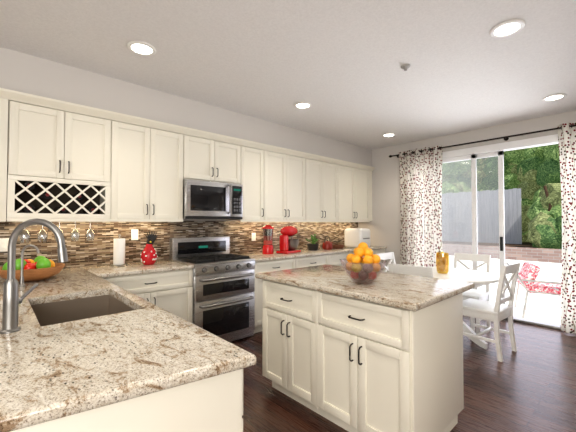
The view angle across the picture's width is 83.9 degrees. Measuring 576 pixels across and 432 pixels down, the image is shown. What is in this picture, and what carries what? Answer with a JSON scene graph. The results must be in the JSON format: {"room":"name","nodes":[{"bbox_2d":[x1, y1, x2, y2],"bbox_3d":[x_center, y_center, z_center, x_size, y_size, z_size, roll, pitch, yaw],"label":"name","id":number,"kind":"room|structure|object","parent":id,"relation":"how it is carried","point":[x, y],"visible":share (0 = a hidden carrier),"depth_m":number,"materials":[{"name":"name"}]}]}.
{"room":"kitchen","nodes":[
{"label":"kitchen","id":0,"kind":"room"},
{"bbox_2d":[6,219,298,267],"bbox_3d":[-1.782,0.084,3.485,8.740,2.800,0.120,1,-2,-43],"label":"wall","id":1,"kind":"structure","parent":0,"point":[6,219],"depth_m":4.08,"materials":[{"name":"beige paint"}]},
{"bbox_2d":[0,238,8,251],"bbox_3d":[-2.447,0.250,2.764,0.052,0.114,0.008,1,-2,-43],"label":"outlet plates","id":2,"kind":"object","parent":1,"relation":"attached to","point":[4,242],"depth_m":2.76,"materials":[{"name":"white plastic"}]},
{"bbox_2d":[131,229,137,239],"bbox_3d":[-1.669,0.201,3.482,0.062,0.110,0.008,1,-2,-43],"label":"outlet plates","id":3,"kind":"object","parent":1,"relation":"attached to","point":[134,232],"depth_m":3.48,"materials":[{"name":"white plastic"}]},
{"bbox_2d":[0,220,357,267],"bbox_3d":[-0.693,0.296,4.395,5.620,0.455,0.012,1,-2,-43],"label":"backsplash","id":4,"kind":"structure","parent":1,"relation":"attached to","point":[86,243],"depth_m":3.52,"materials":[{"name":"brown tile"}]},
{"bbox_2d":[0,88,374,221],"bbox_3d":[-0.586,-0.345,4.232,5.698,1.210,0.412,1,-2,-43],"label":"upper cabinet","id":5,"kind":"object","parent":1,"relation":"attached to","point":[61,161],"visible":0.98,"depth_m":3.21,"materials":[{"name":"white paint"}]},
{"bbox_2d":[183,179,242,218],"bbox_3d":[-0.950,-0.180,3.861,0.745,0.435,0.458,1,-2,-43],"label":"microwave","id":6,"kind":"object","parent":5,"relation":"attached to","point":[201,199],"visible":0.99,"depth_m":3.69,"materials":[{"name":"silver metal"}]},
{"bbox_2d":[252,233,255,240],"bbox_3d":[-0.487,0.300,4.570,0.053,0.101,0.008,1,-2,-43],"label":"outlet plates","id":7,"kind":"object","parent":1,"relation":"attached to","point":[253,234],"depth_m":4.57,"materials":[{"name":"white plastic"}]},
{"bbox_2d":[0,47,371,166],"bbox_3d":[-1.681,-1.146,3.298,8.600,0.348,0.330,1,-2,-43],"label":"wall","id":8,"kind":"structure","parent":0,"point":[20,72],"depth_m":3.30,"materials":[{"name":"white paint"}]},
{"bbox_2d":[0,0,575,149],"bbox_3d":[0.658,-1.401,0.869,8.740,0.060,7.320,1,-2,-43],"label":"ceiling","id":9,"kind":"structure","parent":0,"point":[259,59],"depth_m":2.68,"materials":[{"name":"paint"}]},
{"bbox_2d":[127,41,155,55],"bbox_3d":[-1.163,-1.329,2.548,0.216,0.011,0.216,1,-2,-43],"label":"recessed light","id":10,"kind":"object","parent":9,"relation":"in","point":[137,47],"depth_m":2.55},
{"bbox_2d":[294,102,311,108],"bbox_3d":[0.175,-1.303,3.782,0.216,0.011,0.216,1,-2,-43],"label":"recessed light","id":11,"kind":"object","parent":9,"relation":"in","point":[300,105],"depth_m":3.79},
{"bbox_2d":[382,133,395,136],"bbox_3d":[1.593,-1.276,5.061,0.216,0.011,0.216,1,-2,-43],"label":"recessed light","id":12,"kind":"object","parent":9,"relation":"in","point":[387,134],"depth_m":5.06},
{"bbox_2d":[401,64,410,70],"bbox_3d":[1.043,-1.309,2.841,0.084,0.039,0.084,1,-2,-43],"label":"sprinkler","id":13,"kind":"object","parent":9,"relation":"attached to","point":[405,66],"depth_m":2.82,"materials":[{"name":"white metal"}]},
{"bbox_2d":[489,19,525,37],"bbox_3d":[1.565,-1.335,2.289,0.216,0.011,0.216,1,-2,-43],"label":"recessed light","id":14,"kind":"object","parent":9,"relation":"in","point":[510,27],"depth_m":2.28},
{"bbox_2d":[542,93,566,101],"bbox_3d":[2.940,-1.308,3.542,0.216,0.011,0.216,1,-2,-43],"label":"recessed light","id":15,"kind":"object","parent":9,"relation":"in","point":[553,97],"depth_m":3.54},
{"bbox_2d":[230,315,575,431],"bbox_3d":[0.647,1.396,0.719,8.600,0.060,7.200,1,-2,-43],"label":"floor","id":16,"kind":"structure","parent":0,"point":[533,389],"depth_m":2.57,"materials":[{"name":"brown wood"}]},
{"bbox_2d":[0,218,255,431],"bbox_3d":[-1.403,0.705,1.792,0.939,1.368,2.857,1,-2,-43],"label":"kitchen counter","id":17,"kind":"object","parent":16,"relation":"on","point":[80,351],"visible":0.99,"depth_m":1.01,"materials":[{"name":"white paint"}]},
{"bbox_2d":[19,244,39,285],"bbox_3d":[-1.767,0.335,2.186,0.108,0.283,0.102,1,-2,-43],"label":"faucet","id":18,"kind":"object","parent":17,"relation":"on","point":[22,252],"depth_m":2.18,"materials":[{"name":"silver metal"}]},
{"bbox_2d":[0,256,64,281],"bbox_3d":[-1.945,0.397,2.431,0.420,0.169,0.420,1,-2,-43],"label":"bowl","id":19,"kind":"object","parent":17,"relation":"on","point":[40,268],"visible":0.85,"depth_m":2.35,"materials":[{"name":"brown wood"}]},
{"bbox_2d":[0,218,67,333],"bbox_3d":[-1.034,0.234,1.303,0.200,0.447,0.258,1,-2,-43],"label":"faucet","id":20,"kind":"object","parent":17,"relation":"on","point":[11,299],"depth_m":1.27,"materials":[{"name":"silver metal"}]},
{"bbox_2d":[81,260,193,323],"bbox_3d":[-1.495,0.958,3.202,0.880,0.920,0.654,1,-2,-43],"label":"base cabinet","id":21,"kind":"object","parent":16,"relation":"on","point":[167,284],"visible":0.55,"depth_m":3.09,"materials":[{"name":"white paint"}]},
{"bbox_2d":[111,234,127,266],"bbox_3d":[-1.680,0.339,3.193,0.156,0.317,0.156,1,-2,-43],"label":"paper towel holder","id":22,"kind":"object","parent":21,"relation":"on","point":[119,243],"visible":1,"depth_m":3.15,"materials":[{"name":"white paper"}]},
{"bbox_2d":[140,231,157,264],"bbox_3d":[-1.433,0.327,3.310,0.167,0.345,0.157,0,-1,-19],"label":"rooster figurine","id":23,"kind":"object","parent":21,"relation":"on","point":[149,256],"visible":1,"depth_m":3.27,"materials":[{"name":"red ceramic"}]},
{"bbox_2d":[170,236,254,341],"bbox_3d":[-0.866,0.845,3.739,0.764,1.170,0.720,1,-2,-43],"label":"stove","id":24,"kind":"object","parent":16,"relation":"on","point":[223,286],"visible":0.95,"depth_m":3.58,"materials":[{"name":"silver metal"}]},
{"bbox_2d":[237,245,386,333],"bbox_3d":[0.492,0.997,5.034,2.986,0.920,0.654,1,-2,-43],"label":"base cabinet","id":25,"kind":"object","parent":16,"relation":"on","point":[275,261],"visible":0.19,"depth_m":4.29,"materials":[{"name":"white paint"}]},
{"bbox_2d":[262,225,273,253],"bbox_3d":[-0.278,0.323,4.446,0.164,0.400,0.164,1,-2,-43],"label":"blender","id":26,"kind":"object","parent":25,"relation":"on","point":[268,248],"visible":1,"depth_m":4.39,"materials":[{"name":"red plastic"}]},
{"bbox_2d":[276,226,300,253],"bbox_3d":[0.022,0.334,4.617,0.216,0.386,0.375,-1,-2,37],"label":"stand mixer","id":27,"kind":"object","parent":25,"relation":"on","point":[287,246],"visible":1,"depth_m":4.51,"materials":[{"name":"red metal"}]},
{"bbox_2d":[306,234,318,250],"bbox_3d":[0.390,0.410,5.033,0.201,0.251,0.200,-1,-1,26],"label":"potted plant","id":28,"kind":"object","parent":25,"relation":"on","point":[312,246],"visible":1,"depth_m":4.98,"materials":[{"name":"green plant"}]},
{"bbox_2d":[322,236,332,249],"bbox_3d":[0.641,0.428,5.181,0.176,0.222,0.176,0,-1,2],"label":"kettle","id":29,"kind":"object","parent":25,"relation":"on","point":[327,245],"visible":1,"depth_m":5.12,"materials":[{"name":"red ceramic"}]},
{"bbox_2d":[332,245,343,248],"bbox_3d":[0.822,0.516,5.388,0.240,0.055,0.236,1,-2,-43],"label":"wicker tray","id":30,"kind":"object","parent":25,"relation":"on","point":[334,246],"visible":0.77,"depth_m":5.29,"materials":[{"name":"brown wicker"}]},
{"bbox_2d":[344,228,369,247],"bbox_3d":[1.220,0.383,5.616,0.330,0.330,0.368,1,-2,-43],"label":"bin","id":31,"kind":"object","parent":25,"relation":"on","point":[354,237],"visible":0.87,"depth_m":5.50,"materials":[{"name":"white plastic"}]},
{"bbox_2d":[255,264,474,431],"bbox_3d":[0.514,0.934,2.419,0.884,0.935,1.358,1,-2,-43],"label":"kitchen island","id":32,"kind":"object","parent":16,"relation":"on","point":[384,353],"visible":1,"depth_m":2.00,"materials":[{"name":"white paint"}]},
{"bbox_2d":[346,242,380,279],"bbox_3d":[0.524,0.322,2.233,0.320,0.279,0.312,1,-2,-43],"label":"fruit bowl","id":33,"kind":"object","parent":32,"relation":"on","point":[370,265],"visible":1,"depth_m":2.17,"materials":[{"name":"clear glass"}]},
{"bbox_2d":[376,252,395,271],"bbox_3d":[1.508,0.976,4.295,0.450,0.930,0.508,1,-2,-43],"label":"dining chair","id":34,"kind":"object","parent":16,"relation":"on","point":[388,255],"visible":0.03,"depth_m":4.47,"materials":[{"name":"white paint"}]},
{"bbox_2d":[388,263,432,277],"bbox_3d":[1.369,0.956,3.311,0.508,0.930,0.450,1,-2,-43],"label":"dining chair","id":35,"kind":"object","parent":16,"relation":"on","point":[394,268],"visible":0.02,"depth_m":3.14,"materials":[{"name":"white paint"}]},
{"bbox_2d":[400,267,499,348],"bbox_3d":[1.846,1.049,3.749,1.088,0.762,1.088,1,-2,-43],"label":"dining table","id":36,"kind":"object","parent":16,"relation":"on","point":[479,278],"visible":0.21,"depth_m":3.52,"materials":[{"name":"white paint"}]},
{"bbox_2d":[438,252,446,270],"bbox_3d":[1.810,0.543,3.754,0.140,0.248,0.140,1,-2,-43],"label":"vase","id":37,"kind":"object","parent":36,"relation":"on","point":[443,259],"visible":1,"depth_m":3.73,"materials":[{"name":"yellow glass"}]},
{"bbox_2d":[454,253,490,333],"bbox_3d":[2.307,0.973,4.149,0.508,0.930,0.450,1,-2,-43],"label":"dining chair","id":38,"kind":"object","parent":16,"relation":"on","point":[472,293],"visible":0.27,"depth_m":4.15,"materials":[{"name":"white paint"}]},
{"bbox_2d":[463,263,520,361],"bbox_3d":[2.113,0.958,3.414,0.450,0.930,0.508,1,-2,-39],"label":"dining chair","id":39,"kind":"object","parent":16,"relation":"on","point":[496,311],"visible":0.82,"depth_m":3.30,"materials":[{"name":"white paint"}]},
{"bbox_2d":[358,110,575,271],"bbox_3d":[3.860,0.089,3.709,0.140,2.800,7.200,1,-2,-43],"label":"wall","id":40,"kind":"structure","parent":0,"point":[384,227],"depth_m":5.69,"materials":[{"name":"white paint"}]},
{"bbox_2d":[389,122,575,332],"bbox_3d":[3.024,0.148,4.399,0.152,2.560,3.566,1,-2,-43],"label":"curtain","id":41,"kind":"object","parent":40,"relation":"attached to","point":[420,169],"visible":0.85,"depth_m":5.08,"materials":[{"name":"white fabric"}]},
{"bbox_2d":[442,134,560,329],"bbox_3d":[2.886,0.211,4.747,0.142,2.480,2.370,1,-2,-43],"label":"window frame","id":42,"kind":"structure","parent":40,"relation":"in","point":[474,153],"depth_m":4.60,"materials":[{"name":"white plastic"}]},
{"label":"outside","id":43,"kind":"structure","parent":0,"visible":0},
{"bbox_2d":[442,144,561,248],"bbox_3d":[11.525,-2.447,14.703,8.300,8.319,29.676,1,-2,-43],"label":"trees","id":44,"kind":"object","parent":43,"point":[534,170],"visible":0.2,"depth_m":14.75,"materials":[{"name":"green plant"}]},
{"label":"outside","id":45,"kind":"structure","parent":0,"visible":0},
{"bbox_2d":[442,241,561,324],"bbox_3d":[12.334,1.488,13.670,25.860,0.540,28.000,1,-2,-43],"label":"ground","id":46,"kind":"structure","parent":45,"point":[540,307],"depth_m":6.48,"materials":[{"name":"concrete"}]},
{"bbox_2d":[442,188,521,243],"bbox_3d":[6.100,0.091,18.352,0.080,2.450,11.992,1,-2,-43],"label":"fence","id":47,"kind":"object","parent":46,"relation":"on","point":[456,207],"visible":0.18,"depth_m":15.01,"materials":[{"name":"grey wood"}]},
{"bbox_2d":[442,244,561,262],"bbox_3d":[9.268,1.364,10.845,0.200,0.470,28.000,1,-2,-43],"label":"wall","id":48,"kind":"structure","parent":46,"relation":"on","point":[511,253],"depth_m":11.72,"materials":[{"name":"brick"}]},
{"bbox_2d":[505,261,560,317],"bbox_3d":[3.761,1.093,4.756,0.860,0.760,0.708,-1,-1,27],"label":"patio chair","id":49,"kind":"object","parent":46,"relation":"on","point":[527,276],"visible":0.67,"depth_m":4.57,"materials":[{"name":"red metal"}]}
]}

